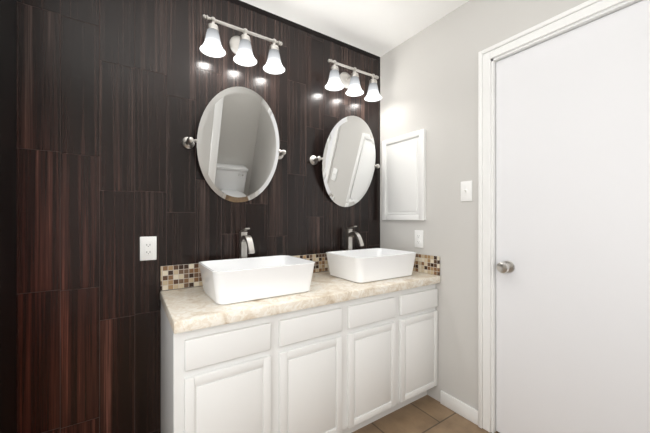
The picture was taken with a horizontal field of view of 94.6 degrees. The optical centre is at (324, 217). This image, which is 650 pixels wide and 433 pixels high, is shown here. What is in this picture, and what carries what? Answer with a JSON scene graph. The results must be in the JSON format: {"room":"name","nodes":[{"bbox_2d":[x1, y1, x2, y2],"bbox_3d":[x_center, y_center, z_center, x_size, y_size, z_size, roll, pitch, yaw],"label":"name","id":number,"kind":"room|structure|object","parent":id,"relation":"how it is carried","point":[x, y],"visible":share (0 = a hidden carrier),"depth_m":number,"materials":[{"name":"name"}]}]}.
{"room":"bathroom","nodes":[
{"label":"bathroom","id":0,"kind":"room"},
{"bbox_2d":[0,0,15,432],"bbox_3d":[-1.127,-0.046,0.957,0.067,2.440,0.619,0,0,-34],"label":"wall","id":1,"kind":"structure","parent":0,"point":[7,216],"depth_m":1.15,"materials":[{"name":"black wood"}]},
{"bbox_2d":[16,0,16,432],"bbox_3d":[-0.726,-0.046,1.668,2.940,2.440,0.116,0,0,-34],"label":"wall","id":2,"kind":"structure","parent":0,"point":[16,216],"depth_m":1.24,"materials":[{"name":"grey paint"}]},
{"bbox_2d":[17,0,379,432],"bbox_3d":[-0.419,-0.046,1.798,2.043,2.440,0.004,0,0,-34],"label":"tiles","id":3,"kind":"structure","parent":2,"relation":"attached to","point":[115,98],"depth_m":1.45,"materials":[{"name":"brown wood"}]},
{"bbox_2d":[140,236,156,260],"bbox_3d":[-0.877,0.152,1.488,0.072,0.118,0.009,0,0,-34],"label":"outlet","id":4,"kind":"object","parent":3,"relation":"attached to","point":[148,248],"visible":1,"depth_m":1.49,"materials":[{"name":"white plastic"}]},
{"bbox_2d":[200,14,284,73],"bbox_3d":[-0.452,-0.962,1.674,0.472,0.185,0.168,0,0,-34],"label":"sconce","id":5,"kind":"object","parent":3,"relation":"attached to","point":[240,47],"visible":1,"depth_m":1.64,"materials":[{"name":"white glass"}]},
{"bbox_2d":[325,59,381,101],"bbox_3d":[0.195,-0.962,2.102,0.472,0.185,0.168,0,0,-34],"label":"sconce","id":6,"kind":"object","parent":3,"relation":"attached to","point":[341,81],"visible":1,"depth_m":2.08,"materials":[{"name":"white glass"}]},
{"bbox_2d":[182,87,285,201],"bbox_3d":[-0.471,-0.398,1.681,0.586,0.619,0.134,0,0,-34],"label":"mirror","id":7,"kind":"object","parent":2,"relation":"attached to","point":[240,153],"visible":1,"depth_m":1.66,"materials":[{"name":"clear glass"}]},
{"bbox_2d":[310,116,379,206],"bbox_3d":[0.176,-0.388,2.112,0.586,0.621,0.130,0,0,-34],"label":"mirror","id":8,"kind":"object","parent":2,"relation":"attached to","point":[349,166],"visible":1,"depth_m":2.09,"materials":[{"name":"clear glass"}]},
{"bbox_2d":[240,0,468,56],"bbox_3d":[0.122,-1.316,0.387,2.940,0.100,3.190,0,0,-34],"label":"ceiling","id":9,"kind":"structure","parent":0,"point":[379,28],"depth_m":1.89,"materials":[{"name":"white paint"}]},
{"bbox_2d":[352,395,498,432],"bbox_3d":[0.122,1.224,0.387,2.940,0.100,3.190,0,0,-34],"label":"floor","id":10,"kind":"structure","parent":0,"point":[426,414],"depth_m":1.73,"materials":[{"name":"brown tile"}]},
{"bbox_2d":[161,285,437,432],"bbox_3d":[-0.052,0.794,1.713,1.520,0.760,0.519,0,0,-34],"label":"bathroom vanity","id":11,"kind":"object","parent":10,"relation":"on","point":[327,352],"depth_m":1.39,"materials":[{"name":"white paint"}]},
{"bbox_2d":[160,269,439,336],"bbox_3d":[-0.048,0.392,1.705,1.524,0.044,0.537,0,0,-34],"label":"countertop","id":12,"kind":"structure","parent":11,"relation":"on","point":[190,310],"depth_m":1.37,"materials":[{"name":"beige stone"}]},
{"bbox_2d":[239,228,254,257],"bbox_3d":[-0.430,0.211,1.646,0.052,0.313,0.169,0,0,-34],"label":"faucet","id":13,"kind":"object","parent":12,"relation":"on","point":[245,241],"visible":0.73,"depth_m":1.67,"materials":[{"name":"silver metal"}]},
{"bbox_2d":[199,255,314,304],"bbox_3d":[-0.339,0.294,1.500,0.500,0.147,0.360,0,0,-34],"label":"sink","id":14,"kind":"object","parent":12,"relation":"in","point":[229,281],"visible":1,"depth_m":1.38,"materials":[{"name":"white ceramic"}]},
{"bbox_2d":[345,226,363,249],"bbox_3d":[0.202,0.211,2.064,0.052,0.313,0.169,0,0,-34],"label":"faucet","id":15,"kind":"object","parent":12,"relation":"on","point":[350,234],"visible":0.67,"depth_m":2.09,"materials":[{"name":"silver metal"}]},
{"bbox_2d":[326,248,415,282],"bbox_3d":[0.294,0.294,1.919,0.500,0.147,0.360,0,0,-34],"label":"sink","id":16,"kind":"object","parent":12,"relation":"in","point":[366,265],"visible":1,"depth_m":1.79,"materials":[{"name":"white ceramic"}]},
{"bbox_2d":[380,0,587,409],"bbox_3d":[1.297,-0.046,1.166,0.120,2.440,2.954,0,0,-34],"label":"wall","id":17,"kind":"structure","parent":0,"point":[429,79],"depth_m":1.84,"materials":[{"name":"grey paint"}]},
{"bbox_2d":[382,129,425,219],"bbox_3d":[0.556,-0.287,2.155,0.024,0.608,0.390,0,0,-34],"label":"medicine cabinet","id":18,"kind":"object","parent":17,"relation":"attached to","point":[403,177],"visible":0.98,"depth_m":2.13,"materials":[{"name":"white wood"}]},
{"bbox_2d":[415,230,422,247],"bbox_3d":[0.639,0.144,2.042,0.008,0.118,0.072,0,0,-34],"label":"outlet","id":19,"kind":"object","parent":17,"relation":"attached to","point":[418,238],"visible":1,"depth_m":2.04,"materials":[{"name":"white plastic"}]},
{"bbox_2d":[440,390,477,424],"bbox_3d":[1.394,1.133,0.898,0.012,0.082,2.397,0,0,-34],"label":"baseboard","id":20,"kind":"structure","parent":17,"relation":"attached to","point":[462,409],"depth_m":1.78,"materials":[{"name":"white wood"}]},
{"bbox_2d":[461,181,471,200],"bbox_3d":[0.823,-0.156,1.753,0.021,0.118,0.072,0,0,-34],"label":"light switch","id":21,"kind":"object","parent":17,"relation":"attached to","point":[466,190],"visible":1,"depth_m":1.75,"materials":[{"name":"white plastic"}]},
{"bbox_2d":[478,0,641,432],"bbox_3d":[1.168,0.121,1.343,0.139,2.105,0.910,0,0,-34],"label":"door frame","id":22,"kind":"structure","parent":17,"relation":"attached to","point":[582,14],"depth_m":1.64,"materials":[{"name":"white wood"}]},
{"bbox_2d":[496,0,649,432],"bbox_3d":[1.129,0.157,1.317,0.106,2.019,0.754,0,0,-34],"label":"door","id":23,"kind":"structure","parent":17,"relation":"in","point":[572,231],"depth_m":1.35,"materials":[{"name":"white paint"}]}
]}

